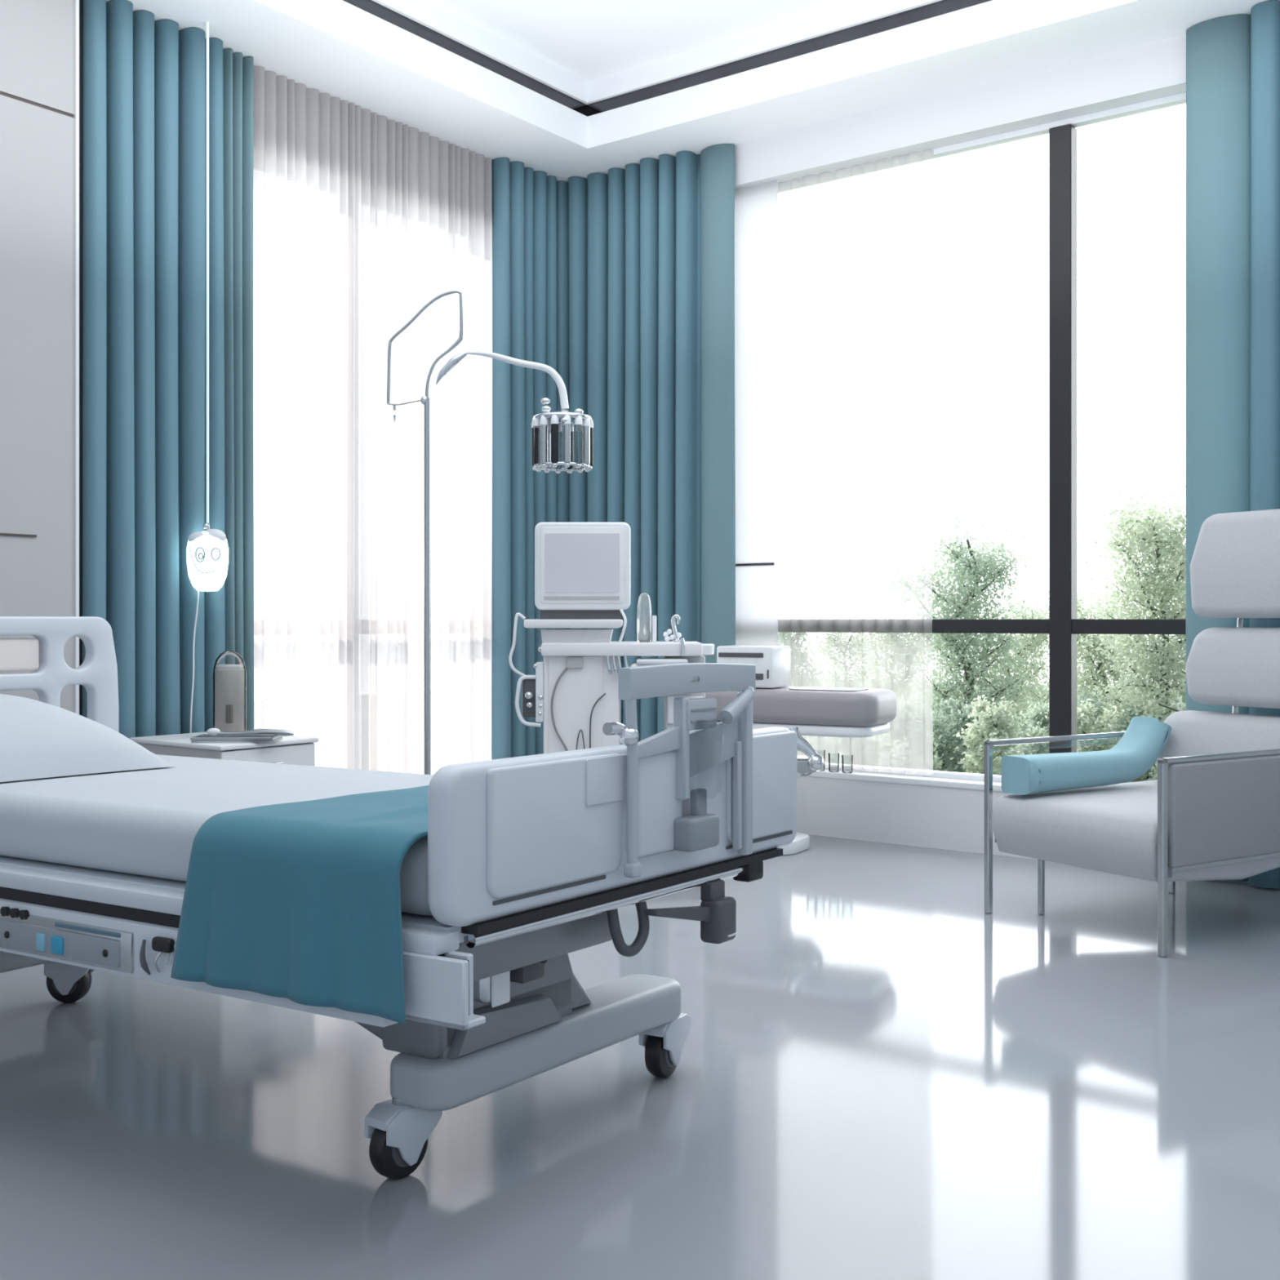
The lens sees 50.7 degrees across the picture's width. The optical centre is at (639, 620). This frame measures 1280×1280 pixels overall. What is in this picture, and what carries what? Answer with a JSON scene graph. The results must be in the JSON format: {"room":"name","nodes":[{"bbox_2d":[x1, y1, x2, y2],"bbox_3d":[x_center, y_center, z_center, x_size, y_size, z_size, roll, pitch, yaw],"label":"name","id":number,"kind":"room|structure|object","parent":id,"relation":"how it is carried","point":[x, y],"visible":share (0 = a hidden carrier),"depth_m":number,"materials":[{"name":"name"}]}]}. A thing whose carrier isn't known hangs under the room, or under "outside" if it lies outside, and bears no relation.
{"room":"hospital room","nodes":[
{"label":"hospital room","id":0,"kind":"room"},
{"bbox_2d":[0,0,75,712],"bbox_3d":[-3.836,-0.685,2.951,0.099,3.470,5.515,0,0,37],"label":"wall panel","id":1,"kind":"object","parent":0,"point":[37,37],"visible":0.75,"depth_m":5.01,"materials":[{"name":"paint"}]},
{"bbox_2d":[0,533,36,537],"bbox_3d":[-2.373,-0.314,4.819,0.008,0.008,0.460,0,0,37],"label":"trim","id":2,"kind":"structure","parent":1,"relation":"attached to","point":[1,534],"depth_m":4.95,"materials":[{"name":"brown metal"}]},
{"bbox_2d":[0,91,72,117],"bbox_3d":[-3.840,-1.915,2.951,0.093,0.018,5.510,0,0,37],"label":"trim","id":3,"kind":"structure","parent":1,"relation":"attached to","point":[1,92],"depth_m":5.01,"materials":[{"name":"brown metal"}]},
{"bbox_2d":[72,0,79,714],"bbox_3d":[-2.179,-0.685,5.163,0.107,3.470,0.013,0,0,37],"label":"trim","id":4,"kind":"structure","parent":1,"relation":"attached to","point":[76,116],"depth_m":5.13,"materials":[{"name":"silver metal"}]},
{"bbox_2d":[0,834,1279,1279],"bbox_3d":[0.391,1.100,1.843,8.800,0.100,8.800,0,0,37],"label":"floor","id":5,"kind":"structure","parent":0,"point":[883,1074],"depth_m":2.90,"materials":[{"name":"grey tile"}]},
{"bbox_2d":[128,732,318,766],"bbox_3d":[-1.586,0.749,5.168,0.592,0.603,0.446,0,0,37],"label":"bedside table","id":6,"kind":"object","parent":5,"relation":"on","point":[291,749],"visible":0.19,"depth_m":5.03,"materials":[{"name":"grey laminate"}]},
{"bbox_2d":[213,650,246,732],"bbox_3d":[-1.585,0.281,5.220,0.124,0.332,0.124,0,0,37],"label":"flask","id":7,"kind":"object","parent":6,"relation":"on","point":[229,681],"visible":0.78,"depth_m":5.18,"materials":[{"name":"grey metal"}]},
{"bbox_2d":[190,733,283,742],"bbox_3d":[-1.495,0.436,5.015,0.300,0.020,0.150,0,0,0],"label":"tray","id":8,"kind":"object","parent":6,"relation":"on","point":[205,738],"visible":0.9,"depth_m":4.94,"materials":[{"name":"metal"}]},
{"bbox_2d":[206,728,293,736],"bbox_3d":[-1.439,0.411,4.990,0.321,0.031,0.030,0,0,-1],"label":"instrument","id":9,"kind":"object","parent":8,"relation":"on","point":[213,731],"visible":1,"depth_m":4.98,"materials":[{"name":"metal"}]},
{"bbox_2d":[0,616,797,1179],"bbox_3d":[-0.876,0.519,3.133,2.220,1.062,1.130,0,0,31],"label":"hospital bed","id":10,"kind":"object","parent":5,"relation":"on","point":[517,869],"visible":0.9,"depth_m":2.61,"materials":[{"name":"white plastic"}]},
{"bbox_2d":[0,693,174,782],"bbox_3d":[-1.621,0.268,3.244,0.605,0.191,0.746,0,0,37],"label":"pillow","id":11,"kind":"object","parent":10,"relation":"on","point":[38,740],"visible":1,"depth_m":3.20,"materials":[{"name":"white fabric"}]},
{"bbox_2d":[151,936,174,953],"bbox_3d":[-0.881,0.599,2.496,0.050,0.027,0.018,0,0,30],"label":"knob","id":12,"kind":"object","parent":10,"relation":"attached to","point":[160,944],"depth_m":2.49,"materials":[{"name":"black plastic"}]},
{"bbox_2d":[170,785,428,1023],"bbox_3d":[-0.348,0.494,2.674,0.563,0.302,0.973,0,0,37],"label":"blanket","id":13,"kind":"object","parent":10,"relation":"on","point":[299,902],"visible":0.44,"depth_m":2.32,"materials":[{"name":"teal fabric"}]},
{"bbox_2d":[602,662,755,878],"bbox_3d":[0.099,0.287,2.653,0.058,0.406,0.477,0,0,38],"label":"equipment rack","id":14,"kind":"object","parent":10,"relation":"attached to","point":[713,743],"visible":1,"depth_m":2.66,"materials":[{"name":"grey plastic"}]},
{"bbox_2d":[386,289,568,774],"bbox_3d":[-0.678,-0.075,4.886,0.664,2.250,0.537,0,0,37],"label":"stand","id":15,"kind":"object","parent":5,"relation":"on","point":[425,400],"visible":0.65,"depth_m":4.89,"materials":[{"name":"metal"}]},
{"bbox_2d":[531,397,593,473],"bbox_3d":[-0.281,-0.674,4.900,0.221,0.260,0.225,0,0,37],"label":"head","id":16,"kind":"object","parent":15,"relation":"hanging from","point":[549,424],"visible":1,"depth_m":4.84,"materials":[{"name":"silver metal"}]},
{"bbox_2d":[508,522,714,753],"bbox_3d":[-0.111,0.328,5.504,0.828,1.444,0.432,0,0,0],"label":"machine","id":17,"kind":"object","parent":5,"relation":"on","point":[583,570],"visible":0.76,"depth_m":5.36,"materials":[{"name":"white plastic"}]},
{"bbox_2d":[524,619,622,627],"bbox_3d":[-0.263,0.012,5.435,0.388,0.035,0.250,0,0,0],"label":"shelf","id":18,"kind":"object","parent":17,"relation":"attached to","point":[527,623],"depth_m":5.31,"materials":[{"name":"white plastic"}]},
{"bbox_2d":[540,609,622,619],"bbox_3d":[-0.236,-0.025,5.440,0.327,0.043,0.080,0,0,0],"label":"monitor stand","id":19,"kind":"object","parent":17,"relation":"on","point":[544,614],"depth_m":5.40,"materials":[{"name":"grey plastic"}]},
{"bbox_2d":[534,522,631,609],"bbox_3d":[-0.229,-0.219,5.418,0.341,0.350,0.279,0,0,37],"label":"monitor","id":20,"kind":"object","parent":17,"relation":"on","point":[579,566],"depth_m":5.37,"materials":[{"name":"white plastic"}]},
{"bbox_2d":[541,641,702,656],"bbox_3d":[-0.071,0.113,5.515,0.634,0.052,0.410,0,0,0],"label":"countertop","id":21,"kind":"structure","parent":17,"relation":"on","point":[612,648],"depth_m":5.31,"materials":[{"name":"white plastic"}]},
{"bbox_2d":[636,592,651,642],"bbox_3d":[0.017,-0.013,5.450,0.060,0.200,0.060,0,0,37],"label":"glass bottle","id":22,"kind":"object","parent":17,"relation":"on","point":[644,606],"visible":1,"depth_m":5.43,"materials":[{"name":"glass"}]},
{"bbox_2d":[652,615,656,642],"bbox_3d":[0.058,0.033,5.450,0.017,0.108,0.060,0,0,0],"label":"card holder","id":23,"kind":"object","parent":17,"relation":"on","point":[654,617],"visible":1,"depth_m":5.42,"materials":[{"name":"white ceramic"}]},
{"bbox_2d":[662,613,681,642],"bbox_3d":[0.134,0.031,5.446,0.078,0.116,0.044,0,0,-14],"label":"tap","id":24,"kind":"object","parent":17,"relation":"on","point":[676,635],"visible":0.98,"depth_m":5.44,"materials":[{"name":"white metal"}]},
{"bbox_2d":[705,686,896,855],"bbox_3d":[0.683,0.676,6.163,0.920,0.747,0.460,0,0,28],"label":"examination table","id":25,"kind":"object","parent":5,"relation":"on","point":[814,711],"visible":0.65,"depth_m":5.92,"materials":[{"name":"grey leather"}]},
{"bbox_2d":[716,644,791,688],"bbox_3d":[0.524,0.209,6.227,0.280,0.189,0.236,0,0,28],"label":"medical device","id":26,"kind":"object","parent":25,"relation":"on","point":[772,663],"visible":0.73,"depth_m":6.12,"materials":[{"name":"white plastic"}]},
{"bbox_2d":[984,508,1279,957],"bbox_3d":[1.916,0.320,4.780,1.096,1.460,0.837,0,0,-31],"label":"armchair","id":27,"kind":"object","parent":5,"relation":"on","point":[1211,811],"visible":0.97,"depth_m":4.73,"materials":[{"name":"metal"}]},
{"bbox_2d":[1001,715,1172,795],"bbox_3d":[1.653,0.488,4.972,0.784,0.247,0.170,0,0,-31],"label":"bolster cushion","id":28,"kind":"object","parent":27,"relation":"on","point":[1144,740],"visible":1,"depth_m":4.87,"materials":[{"name":"teal fabric"}]},
{"bbox_2d":[1156,710,1279,765],"bbox_3d":[2.232,0.481,4.924,0.178,0.273,0.755,0,0,-31],"label":"cushion","id":29,"kind":"object","parent":27,"relation":"on","point":[1193,732],"depth_m":4.98,"materials":[{"name":"grey fabric"}]},
{"bbox_2d":[1185,627,1279,708],"bbox_3d":[2.292,0.170,4.902,0.169,0.290,0.655,0,0,-31],"label":"cushion","id":30,"kind":"object","parent":27,"relation":"on","point":[1234,667],"depth_m":4.95,"materials":[{"name":"grey fabric"}]},
{"bbox_2d":[1190,508,1279,617],"bbox_3d":[2.325,-0.210,4.928,0.186,0.400,0.665,0,0,-31],"label":"cushion","id":31,"kind":"object","parent":27,"relation":"on","point":[1235,563],"depth_m":4.99,"materials":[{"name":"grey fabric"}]},
{"bbox_2d":[426,0,853,82],"bbox_3d":[0.401,-2.815,1.773,8.700,0.110,8.700,0,0,37],"label":"ceiling","id":32,"kind":"structure","parent":0,"point":[589,40],"depth_m":6.23,"materials":[{"name":"paint"}]},
{"bbox_2d":[700,34,1248,882],"bbox_3d":[3.031,-0.900,5.125,8.500,3.900,0.220,0,0,37],"label":"wall","id":33,"kind":"structure","parent":0,"point":[953,819],"depth_m":6.25,"materials":[{"name":"paint"}]},
{"bbox_2d":[372,0,942,104],"bbox_3d":[0.421,-2.708,1.633,8.500,0.105,8.500,0,0,37],"label":"trim","id":34,"kind":"structure","parent":33,"relation":"attached to","point":[855,12],"depth_m":6.33,"materials":[{"name":"paint"}]},
{"bbox_2d":[735,562,774,566],"bbox_3d":[0.572,-0.286,6.879,0.260,0.014,0.004,0,0,37],"label":"trim","id":35,"kind":"structure","parent":33,"relation":"attached to","point":[771,563],"depth_m":6.87,"materials":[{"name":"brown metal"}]},
{"bbox_2d":[734,179,777,645],"bbox_3d":[0.580,-0.741,6.873,0.280,2.949,0.006,0,0,37],"label":"window","id":36,"kind":"structure","parent":33,"relation":"attached to","point":[756,206],"depth_m":6.86,"materials":[{"name":"glass"}]},
{"bbox_2d":[774,149,933,775],"bbox_3d":[0.910,-0.743,6.664,1.140,2.935,0.032,0,0,37],"label":"sheer curtain","id":37,"kind":"object","parent":33,"relation":"hanging from","point":[855,242],"visible":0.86,"depth_m":6.55,"materials":[{"name":"white fabric"}]},
{"bbox_2d":[802,768,1003,791],"bbox_3d":[1.599,0.750,6.116,2.980,0.030,0.108,0,0,37],"label":"windowsill","id":38,"kind":"structure","parent":33,"relation":"attached to","point":[855,775],"depth_m":6.33,"materials":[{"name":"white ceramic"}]},
{"bbox_2d":[814,749,825,770],"bbox_3d":[0.882,0.684,6.631,0.054,0.100,0.054,0,0,37],"label":"glass tumbler","id":39,"kind":"object","parent":38,"relation":"on","point":[815,749],"visible":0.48,"depth_m":6.63,"materials":[{"name":"clear glass"}]},
{"bbox_2d":[828,752,839,772],"bbox_3d":[0.945,0.690,6.585,0.054,0.090,0.054,0,0,37],"label":"glass tumbler","id":40,"kind":"object","parent":38,"relation":"on","point":[837,770],"visible":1,"depth_m":6.58,"materials":[{"name":"clear glass"}]},
{"bbox_2d":[841,754,853,773],"bbox_3d":[1.004,0.692,6.540,0.054,0.085,0.054,0,0,37],"label":"glass tumbler","id":41,"kind":"object","parent":38,"relation":"on","point":[851,764],"visible":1,"depth_m":6.54,"materials":[{"name":"clear glass"}]},
{"bbox_2d":[790,92,1186,782],"bbox_3d":[1.645,-0.740,6.186,2.890,2.960,0.080,0,0,37],"label":"window frame","id":42,"kind":"structure","parent":33,"relation":"in","point":[1062,626],"depth_m":5.98,"materials":[{"name":"black metal"}]},
{"bbox_3d":[-3.006,-0.900,4.331,0.220,3.900,8.720,0,0,37],"label":"wall","id":43,"kind":"structure","parent":0,"visible":0},
{"bbox_2d":[79,0,82,715],"bbox_3d":[-2.181,-0.685,5.200,0.059,3.470,0.040,0,0,37],"label":"trim","id":44,"kind":"structure","parent":43,"relation":"attached to","point":[80,1],"depth_m":5.19,"materials":[{"name":"black plastic"}]},
{"bbox_2d":[82,0,225,737],"bbox_3d":[-1.935,-0.689,5.437,0.152,3.454,0.637,0,0,37],"label":"curtain","id":45,"kind":"object","parent":43,"relation":"hanging from","point":[144,79],"visible":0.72,"depth_m":5.36,"materials":[{"name":"teal fabric"}]},
{"bbox_2d":[186,22,228,733],"bbox_3d":[-1.750,-0.978,5.465,0.168,2.883,0.116,0,0,-5],"label":"pendant lamp","id":46,"kind":"object","parent":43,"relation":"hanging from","point":[207,550],"visible":1,"depth_m":5.44,"materials":[{"name":"white glass"}]},
{"bbox_2d":[222,48,253,730],"bbox_3d":[-1.714,-0.689,5.766,0.083,3.454,0.159,0,0,37],"label":"curtain","id":47,"kind":"object","parent":43,"relation":"hanging from","point":[237,70],"visible":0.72,"depth_m":5.75,"materials":[{"name":"teal fabric"}]},
{"bbox_2d":[253,66,492,774],"bbox_3d":[-1.236,-0.693,6.465,0.044,3.446,1.561,0,0,37],"label":"sheer curtain","id":48,"kind":"object","parent":43,"relation":"hanging from","point":[362,219],"visible":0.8,"depth_m":6.38,"materials":[{"name":"white fabric"}]},
{"bbox_2d":[491,157,556,759],"bbox_3d":[-0.600,-0.689,7.234,0.129,3.454,0.454,0,0,37],"label":"curtain","id":49,"kind":"object","parent":43,"relation":"hanging from","point":[524,200],"visible":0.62,"depth_m":7.11,"materials":[{"name":"teal fabric"}]},
{"bbox_2d":[555,151,701,744],"bbox_3d":[-0.095,-0.689,7.219,0.935,3.454,0.138,0,0,37],"label":"curtain","id":50,"kind":"object","parent":43,"relation":"hanging from","point":[628,240],"visible":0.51,"depth_m":7.08,"materials":[{"name":"teal fabric"}]},
{"bbox_2d":[342,0,991,116],"bbox_3d":[0.421,-2.619,1.633,8.500,0.071,8.500,0,0,37],"label":"trim","id":51,"kind":"structure","parent":43,"relation":"attached to","point":[944,6],"depth_m":6.24,"materials":[{"name":"metal"}]},
{"bbox_2d":[106,0,1279,182],"bbox_3d":[0.421,-2.502,1.633,8.500,0.164,8.500,0,0,37],"label":"ceiling","id":52,"kind":"structure","parent":43,"relation":"attached to","point":[337,48],"depth_m":6.03,"materials":[{"name":"paint"}]},
{"bbox_2d":[700,143,735,662],"bbox_3d":[0.382,-0.689,6.894,0.211,3.454,0.066,0,0,37],"label":"curtain","id":53,"kind":"object","parent":43,"relation":"hanging from","point":[717,628],"visible":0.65,"depth_m":6.86,"materials":[{"name":"teal fabric"}]},
{"bbox_2d":[1186,13,1250,881],"bbox_3d":[2.322,-0.689,5.441,0.256,3.454,0.071,0,0,37],"label":"curtain","id":54,"kind":"object","parent":43,"relation":"hanging from","point":[1218,50],"visible":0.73,"depth_m":5.41,"materials":[{"name":"teal fabric"}]},
{"bbox_2d":[1248,0,1279,888],"bbox_3d":[2.859,-0.689,5.005,1.132,3.454,0.150,0,0,37],"label":"curtain","id":55,"kind":"object","parent":43,"relation":"hanging from","point":[1264,473],"visible":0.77,"depth_m":5.27,"materials":[{"name":"teal fabric"}]},
{"label":"outside","id":56,"kind":"structure","parent":0,"visible":0},
{"bbox_2d":[933,681,1175,773],"bbox_3d":[34.957,4.750,38.243,140.000,0.200,88.500,0,0,37],"label":"ground","id":57,"kind":"structure","parent":56,"point":[1046,686],"depth_m":85.49,"materials":[{"name":"green plant"}]},
{"bbox_2d":[933,710,943,770],"bbox_3d":[5.681,3.052,27.973,1.451,3.237,1.616,0,0,-4],"label":"shrub","id":58,"kind":"object","parent":57,"relation":"on","point":[935,762],"visible":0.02,"depth_m":27.96,"materials":[{"name":"green plant"}]},
{"bbox_2d":[932,617,959,715],"bbox_3d":[8.406,1.974,43.808,3.927,5.383,3.751,0,0,-18],"label":"tree","id":59,"kind":"object","parent":57,"relation":"on","point":[938,670],"visible":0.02,"depth_m":43.77,"materials":[{"name":"green plant"}]},
{"bbox_2d":[933,697,980,773],"bbox_3d":[6.902,3.187,30.236,1.918,2.964,1.516,0,0,37],"label":"shrub","id":60,"kind":"object","parent":57,"relation":"on","point":[956,719],"visible":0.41,"depth_m":30.02,"materials":[{"name":"green plant"}]},
{"bbox_2d":[932,503,1045,773],"bbox_3d":[7.928,0.869,34.006,4.515,7.588,3.588,0,0,7],"label":"tree","id":61,"kind":"object","parent":57,"relation":"on","point":[969,571],"visible":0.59,"depth_m":33.51,"materials":[{"name":"green plant"}]},
{"bbox_2d":[952,694,1031,775],"bbox_3d":[7.118,3.049,27.125,1.514,3.234,1.622,0,0,-23],"label":"shrub","id":62,"kind":"object","parent":57,"relation":"on","point":[988,729],"visible":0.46,"depth_m":27.03,"materials":[{"name":"green plant"}]},
{"bbox_2d":[937,584,1048,749],"bbox_3d":[11.167,1.709,40.033,3.718,5.900,4.209,0,0,-13],"label":"tree","id":63,"kind":"object","parent":57,"relation":"on","point":[1041,638],"visible":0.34,"depth_m":39.48,"materials":[{"name":"green plant"}]},
{"bbox_2d":[995,699,1048,760],"bbox_3d":[8.480,3.182,29.003,1.558,2.952,1.835,0,0,22],"label":"shrub","id":64,"kind":"object","parent":57,"relation":"on","point":[1039,715],"visible":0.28,"depth_m":28.88,"materials":[{"name":"green plant"}]},
{"bbox_2d":[1042,689,1107,751],"bbox_3d":[9.780,3.028,30.913,1.810,3.292,1.664,0,0,37],"label":"shrub","id":65,"kind":"object","parent":57,"relation":"on","point":[1098,704],"visible":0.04,"depth_m":30.45,"materials":[{"name":"green plant"}]},
{"bbox_2d":[1047,695,1126,782],"bbox_3d":[9.316,3.087,28.041,1.722,3.153,1.423,0,0,-1],"label":"shrub","id":66,"kind":"object","parent":57,"relation":"on","point":[1084,722],"visible":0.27,"depth_m":27.89,"materials":[{"name":"green plant"}]},
{"bbox_2d":[1038,580,1159,730],"bbox_3d":[12.149,1.745,36.081,3.351,5.834,3.768,0,0,37],"label":"tree","id":67,"kind":"object","parent":57,"relation":"on","point":[1089,665],"visible":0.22,"depth_m":35.41,"materials":[{"name":"green plant"}]},
{"bbox_2d":[1076,483,1186,777],"bbox_3d":[11.413,0.789,29.918,4.037,7.770,4.164,0,0,37],"label":"tree","id":68,"kind":"object","parent":57,"relation":"on","point":[1143,530],"visible":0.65,"depth_m":29.42,"materials":[{"name":"green plant"}]},
{"bbox_2d":[1097,692,1171,782],"bbox_3d":[11.135,3.115,30.219,2.025,3.099,1.670,0,0,37],"label":"shrub","id":69,"kind":"object","parent":57,"relation":"on","point":[1120,727],"visible":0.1,"depth_m":29.83,"materials":[{"name":"green plant"}]},
{"bbox_2d":[1146,695,1186,780],"bbox_3d":[11.016,3.086,26.953,1.901,3.160,1.388,0,0,16],"label":"shrub","id":70,"kind":"object","parent":57,"relation":"on","point":[1183,707],"visible":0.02,"depth_m":27.03,"materials":[{"name":"green plant"}]},
{"bbox_2d":[1164,558,1186,682],"bbox_3d":[16.059,1.012,37.818,3.336,7.302,3.438,0,0,37],"label":"tree","id":71,"kind":"object","parent":57,"relation":"on","point":[1164,558],"visible":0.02,"depth_m":37.83,"materials":[{"name":"green plant"}]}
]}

